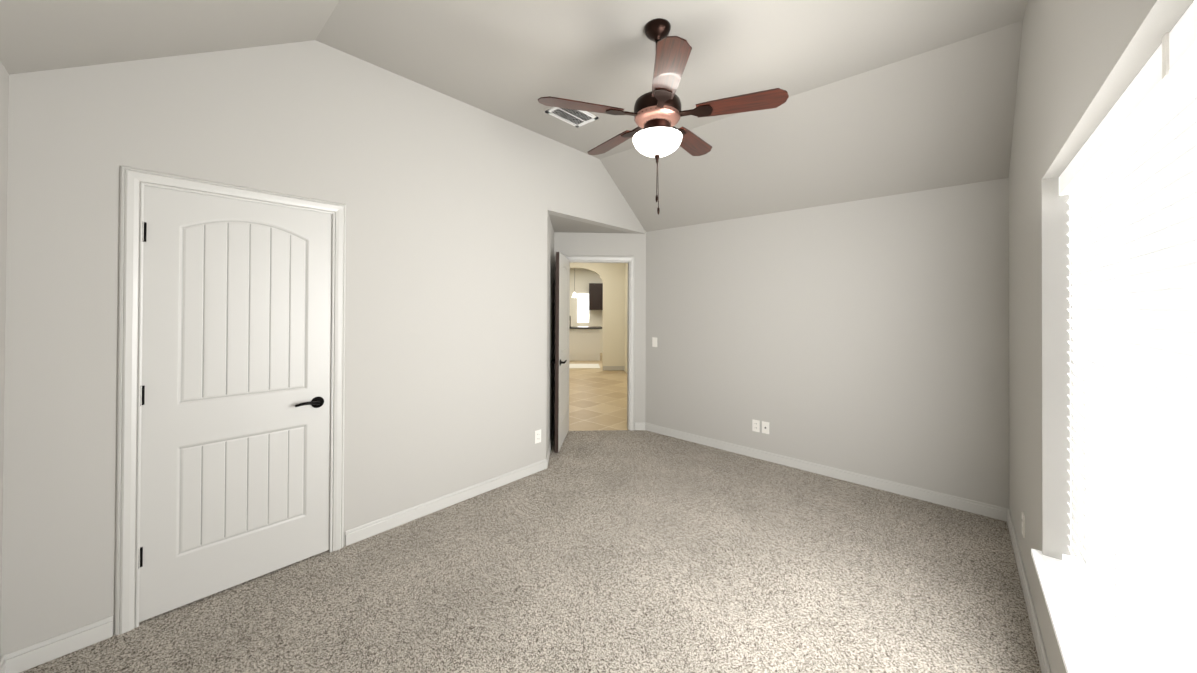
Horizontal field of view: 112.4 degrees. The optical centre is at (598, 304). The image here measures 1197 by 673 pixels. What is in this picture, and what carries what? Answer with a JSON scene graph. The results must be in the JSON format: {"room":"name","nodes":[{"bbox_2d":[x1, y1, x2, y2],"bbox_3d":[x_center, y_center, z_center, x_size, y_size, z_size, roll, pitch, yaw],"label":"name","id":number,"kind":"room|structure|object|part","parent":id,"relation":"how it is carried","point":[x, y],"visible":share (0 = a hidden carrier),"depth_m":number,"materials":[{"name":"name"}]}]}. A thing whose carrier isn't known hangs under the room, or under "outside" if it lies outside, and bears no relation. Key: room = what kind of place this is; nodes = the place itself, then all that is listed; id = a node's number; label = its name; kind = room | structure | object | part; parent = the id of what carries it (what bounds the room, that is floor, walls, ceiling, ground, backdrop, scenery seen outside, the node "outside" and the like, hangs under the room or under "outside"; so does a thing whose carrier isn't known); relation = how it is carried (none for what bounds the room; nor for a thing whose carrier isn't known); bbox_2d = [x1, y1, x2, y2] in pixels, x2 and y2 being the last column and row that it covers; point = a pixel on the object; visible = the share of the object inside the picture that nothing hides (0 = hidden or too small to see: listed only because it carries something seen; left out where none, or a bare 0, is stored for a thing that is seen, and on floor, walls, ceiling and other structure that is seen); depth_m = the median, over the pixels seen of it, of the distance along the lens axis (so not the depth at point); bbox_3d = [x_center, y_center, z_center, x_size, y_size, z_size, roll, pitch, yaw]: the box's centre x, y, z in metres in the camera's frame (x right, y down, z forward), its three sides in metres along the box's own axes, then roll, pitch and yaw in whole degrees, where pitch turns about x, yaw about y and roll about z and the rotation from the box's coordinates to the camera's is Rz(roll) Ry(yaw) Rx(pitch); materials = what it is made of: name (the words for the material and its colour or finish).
{"room":"empty bedroom","nodes":[
{"label":"empty bedroom","id":0,"kind":"room"},
{"bbox_2d":[0,61,8,656],"bbox_3d":[-1.254,0.277,0.517,3.085,2.400,0.120,0,0,42],"label":"wall","id":1,"kind":"structure","parent":0,"point":[4,90],"depth_m":1.56,"materials":[{"name":"grey paint"}]},
{"bbox_2d":[0,656,5,672],"bbox_3d":[-1.215,1.432,0.559,3.085,0.090,0.013,0,0,42],"label":"baseboard","id":2,"kind":"structure","parent":1,"relation":"attached to","point":[2,666],"depth_m":1.57,"materials":[{"name":"grey wood"}]},
{"bbox_2d":[1,40,645,655],"bbox_3d":[-0.938,-0.029,3.267,0.120,3.050,4.630,0,0,42],"label":"wall","id":3,"kind":"structure","parent":0,"point":[449,200],"depth_m":2.38,"materials":[{"name":"grey paint"}]},
{"bbox_2d":[3,616,112,672],"bbox_3d":[-2.267,1.435,1.686,0.013,0.090,0.283,0,0,42],"label":"baseboard","id":4,"kind":"structure","parent":3,"relation":"attached to","point":[36,654],"depth_m":1.68,"materials":[{"name":"grey wood"}]},
{"bbox_2d":[138,547,142,568],"bbox_3d":[-2.125,1.170,1.848,0.016,0.094,0.028,0,0,42],"label":"closet door hinge","id":5,"kind":"object","parent":3,"relation":"attached to","point":[141,556],"visible":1,"depth_m":1.86,"materials":[{"name":"black metal"}]},
{"bbox_2d":[140,385,144,405],"bbox_3d":[-2.122,0.420,1.853,0.016,0.094,0.028,0,0,42],"label":"closet door hinge","id":6,"kind":"object","parent":3,"relation":"attached to","point":[143,394],"visible":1,"depth_m":1.86,"materials":[{"name":"black metal"}]},
{"bbox_2d":[115,166,345,634],"bbox_3d":[-1.863,0.429,2.133,0.019,2.111,0.898,0,0,42],"label":"door frame","id":7,"kind":"structure","parent":3,"relation":"attached to","point":[133,181],"depth_m":1.84,"materials":[{"name":"grey wood"}]},
{"bbox_2d":[139,185,331,621],"bbox_3d":[-1.861,0.458,2.132,0.097,2.030,0.760,0,0,42],"label":"closet door","id":8,"kind":"structure","parent":3,"relation":"in","point":[236,407],"depth_m":2.09,"materials":[{"name":"white wood"}]},
{"bbox_2d":[142,222,146,241],"bbox_3d":[-2.119,-0.340,1.858,0.016,0.094,0.028,0,0,42],"label":"closet door hinge","id":9,"kind":"object","parent":8,"relation":"attached to","point":[145,232],"visible":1,"depth_m":1.86,"materials":[{"name":"black metal"}]},
{"bbox_3d":[-1.670,0.575,2.318,0.062,0.066,0.150,0,-1,42],"label":"handle","id":10,"kind":"part","parent":8,"relation":"part of","materials":[{"name":"black metal"}]},
{"bbox_2d":[345,459,546,545],"bbox_3d":[-1.019,1.449,3.075,0.013,0.090,1.623,0,0,42],"label":"baseboard","id":11,"kind":"structure","parent":3,"relation":"attached to","point":[365,531],"depth_m":2.90,"materials":[{"name":"grey wood"}]},
{"bbox_2d":[535,429,540,443],"bbox_3d":[-0.544,1.185,3.607,0.008,0.114,0.070,0,0,42],"label":"electrical outlet","id":12,"kind":"object","parent":3,"relation":"attached to","point":[537,436],"visible":1,"depth_m":3.60,"materials":[{"name":"white plastic"}]},
{"bbox_2d":[0,0,1026,232],"bbox_3d":[-0.088,-1.295,2.517,4.320,0.820,4.630,0,0,42],"label":"ceiling","id":13,"kind":"structure","parent":0,"point":[890,97],"depth_m":2.52,"materials":[{"name":"grey paint"}]},
{"bbox_2d":[545,107,598,127],"bbox_3d":[-0.213,-1.546,3.260,0.250,0.011,0.365,0,0,42],"label":"ceiling vent","id":14,"kind":"object","parent":13,"relation":"in","point":[576,118],"visible":0.88,"depth_m":3.27,"materials":[{"name":"white metal"}]},
{"bbox_2d":[538,18,788,214],"bbox_3d":[0.349,-1.030,2.282,1.270,1.050,1.243,0,0,42],"label":"ceiling fan","id":15,"kind":"object","parent":13,"relation":"hanging from","point":[657,114],"visible":1,"depth_m":2.13,"materials":[{"name":"brown wood"}]},
{"label":"blade","id":16,"kind":"part","parent":15,"relation":"part of","materials":[{"name":"brown wood"}]},
{"label":"blade","id":17,"kind":"part","parent":15,"relation":"part of","materials":[{"name":"brown wood"}]},
{"bbox_3d":[0.329,-0.886,2.239,0.272,0.098,0.272,0,-1,42],"label":"lamp shade","id":18,"kind":"part","parent":15,"relation":"part of","materials":[{"name":"white glass"}]},
{"bbox_3d":[0.314,-1.053,1.799,0.144,0.006,0.453,11,0,2],"label":"blade","id":19,"kind":"part","parent":15,"relation":"part of","materials":[{"name":"brown wood"}]},
{"bbox_3d":[0.601,-1.047,2.588,0.144,0.006,0.453,-14,-9,37],"label":"blade","id":20,"kind":"part","parent":15,"relation":"part of","materials":[{"name":"brown wood"}]},
{"bbox_3d":[0.744,-1.049,2.090,0.453,0.006,0.144,0,-11,20],"label":"blade","id":21,"kind":"part","parent":15,"relation":"part of","materials":[{"name":"brown wood"}]},
{"bbox_2d":[20,430,1041,672],"bbox_3d":[0.011,1.524,2.398,4.020,0.060,4.630,0,0,42],"label":"floor carpet","id":22,"kind":"object","parent":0,"point":[620,551],"visible":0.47,"depth_m":2.10,"materials":[{"name":"beige carpet"}]},
{"bbox_2d":[546,210,553,456],"bbox_3d":[-0.559,0.304,4.291,0.100,2.400,1.210,0,0,-3],"label":"wall","id":23,"kind":"structure","parent":0,"point":[550,326],"depth_m":4.13,"materials":[{"name":"grey paint"}]},
{"bbox_2d":[546,424,553,467],"bbox_3d":[-0.505,1.459,4.237,0.013,0.090,1.110,0,0,-3],"label":"baseboard","id":24,"kind":"structure","parent":23,"relation":"attached to","point":[550,445],"depth_m":4.09,"materials":[{"name":"grey wood"}]},
{"bbox_2d":[569,353,627,430],"bbox_3d":[-0.682,1.568,9.289,5.400,0.056,9.000,0,0,-3],"label":"floor","id":25,"kind":"structure","parent":0,"point":[597,398],"depth_m":6.53,"materials":[{"name":"tile"}]},
{"bbox_2d":[569,364,599,367],"bbox_3d":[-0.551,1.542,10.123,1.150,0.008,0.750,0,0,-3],"label":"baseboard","id":26,"kind":"structure","parent":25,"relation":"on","point":[584,366],"depth_m":10.03,"materials":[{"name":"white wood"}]},
{"bbox_2d":[569,328,601,360],"bbox_3d":[-1.235,1.103,11.431,2.256,0.890,2.256,0,0,42],"label":"kitchen island","id":27,"kind":"object","parent":25,"relation":"on","point":[584,343],"depth_m":11.15,"materials":[{"name":"white"}]},
{"bbox_2d":[569,324,600,331],"bbox_3d":[-1.233,0.638,11.434,2.398,0.040,2.398,0,0,42],"label":"island countertop","id":28,"kind":"structure","parent":27,"relation":"on","point":[571,328],"depth_m":11.15,"materials":[{"name":"stone"}]},
{"bbox_2d":[569,263,627,372],"bbox_3d":[-0.661,0.164,9.018,5.400,2.740,8.201,0,0,-3],"label":"wall","id":29,"kind":"structure","parent":0,"point":[610,318],"depth_m":9.46,"materials":[{"name":"white paint"}]},
{"bbox_2d":[578,294,588,321],"bbox_3d":[-0.496,0.101,12.999,0.355,0.920,0.030,0,0,-3],"label":"kitchen window","id":30,"kind":"structure","parent":29,"relation":"in","point":[583,307],"depth_m":12.98,"materials":[{"name":"white glass"}]},
{"bbox_2d":[589,283,602,309],"bbox_3d":[0.017,-0.263,12.862,0.640,0.850,0.362,0,0,-3],"label":"upper cabinet","id":31,"kind":"object","parent":29,"relation":"attached to","point":[595,296],"visible":0.67,"depth_m":12.68,"materials":[{"name":"black wood"}]},
{"bbox_2d":[603,366,623,369],"bbox_3d":[0.357,1.492,9.440,0.510,0.100,0.012,0,0,-3],"label":"baseboard","id":32,"kind":"structure","parent":29,"relation":"attached to","point":[613,367],"depth_m":9.43,"materials":[{"name":"grey wood"}]},
{"bbox_2d":[553,232,645,429],"bbox_3d":[0.015,0.311,4.888,1.110,2.400,0.120,0,0,-3],"label":"wall","id":33,"kind":"structure","parent":0,"point":[611,244],"depth_m":4.85,"materials":[{"name":"grey paint"}]},
{"bbox_2d":[555,252,569,452],"bbox_3d":[-0.393,0.479,4.428,0.035,2.030,0.754,0,0,4],"label":"entry door","id":34,"kind":"structure","parent":33,"relation":"in","point":[562,345],"depth_m":4.28,"materials":[{"name":"white wood"}]},
{"bbox_2d":[564,255,634,430],"bbox_3d":[-0.011,0.458,4.886,0.892,2.106,0.158,0,0,-3],"label":"door frame","id":35,"kind":"structure","parent":33,"relation":"attached to","point":[629,259],"depth_m":4.83,"materials":[{"name":"grey wood"}]},
{"bbox_2d":[635,423,644,429],"bbox_3d":[0.504,1.467,4.840,0.128,0.090,0.013,0,0,-3],"label":"baseboard","id":36,"kind":"structure","parent":33,"relation":"attached to","point":[639,426],"depth_m":4.83,"materials":[{"name":"grey wood"}]},
{"bbox_2d":[645,178,1008,508],"bbox_3d":[1.760,0.312,3.872,3.085,2.400,0.120,0,0,42],"label":"wall","id":37,"kind":"structure","parent":0,"point":[869,337],"depth_m":3.42,"materials":[{"name":"grey paint"}]},
{"bbox_2d":[652,337,656,346],"bbox_3d":[0.669,0.443,4.763,0.070,0.114,0.009,0,0,42],"label":"light switch","id":38,"kind":"object","parent":37,"relation":"attached to","point":[654,341],"visible":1,"depth_m":4.76,"materials":[{"name":"white plastic"}]},
{"bbox_2d":[752,419,759,431],"bbox_3d":[1.556,1.194,3.959,0.070,0.114,0.008,0,0,42],"label":"electrical outlet","id":39,"kind":"object","parent":37,"relation":"attached to","point":[755,425],"visible":1,"depth_m":3.96,"materials":[{"name":"white plastic"}]},
{"bbox_2d":[762,421,768,433],"bbox_3d":[1.625,1.194,3.895,0.070,0.114,0.012,0,0,42],"label":"electrical outlet","id":40,"kind":"object","parent":37,"relation":"attached to","point":[765,427],"visible":1,"depth_m":3.90,"materials":[{"name":"white plastic"}]},
{"bbox_2d":[645,423,1007,521],"bbox_3d":[1.710,1.466,3.815,3.085,0.090,0.013,0,0,42],"label":"baseboard","id":41,"kind":"structure","parent":37,"relation":"attached to","point":[973,506],"depth_m":3.42,"materials":[{"name":"grey wood"}]},
{"bbox_2d":[1009,0,1193,672],"bbox_3d":[1.458,-0.033,1.115,0.150,3.050,4.630,0,0,42],"label":"wall","id":42,"kind":"structure","parent":0,"point":[1082,63],"depth_m":1.67,"materials":[{"name":"grey paint"}]},
{"bbox_2d":[1022,511,1024,537],"bbox_3d":[2.299,1.188,2.168,0.008,0.114,0.070,0,0,42],"label":"electrical outlet","id":43,"kind":"object","parent":42,"relation":"attached to","point":[1023,525],"visible":1,"depth_m":2.14,"materials":[{"name":"white plastic"}]},
{"bbox_2d":[1007,509,1050,672],"bbox_3d":[1.390,1.448,1.160,0.013,0.090,4.390,0,0,42],"label":"baseboard","id":44,"kind":"structure","parent":42,"relation":"attached to","point":[1041,650],"depth_m":1.93,"materials":[{"name":"grey wood"}]},
{"bbox_2d":[1031,549,1109,672],"bbox_3d":[1.394,1.090,1.089,0.148,0.084,1.613,0,0,42],"label":"window sill","id":45,"kind":"structure","parent":42,"relation":"attached to","point":[1079,648],"depth_m":1.34,"materials":[{"name":"white"}]},
{"bbox_2d":[1085,333,1196,672],"bbox_3d":[1.464,0.257,1.034,0.032,1.590,1.533,0,0,42],"label":"window","id":46,"kind":"structure","parent":42,"relation":"in","point":[1185,611],"depth_m":1.16,"materials":[{"name":"white plastic"}]},
{"bbox_2d":[1059,0,1196,672],"bbox_3d":[1.420,0.251,1.074,0.060,1.578,1.525,0,0,42],"label":"window blinds","id":47,"kind":"object","parent":46,"relation":"attached to","point":[1128,180],"visible":1,"depth_m":1.00,"materials":[{"name":"white plastic"}]}
]}

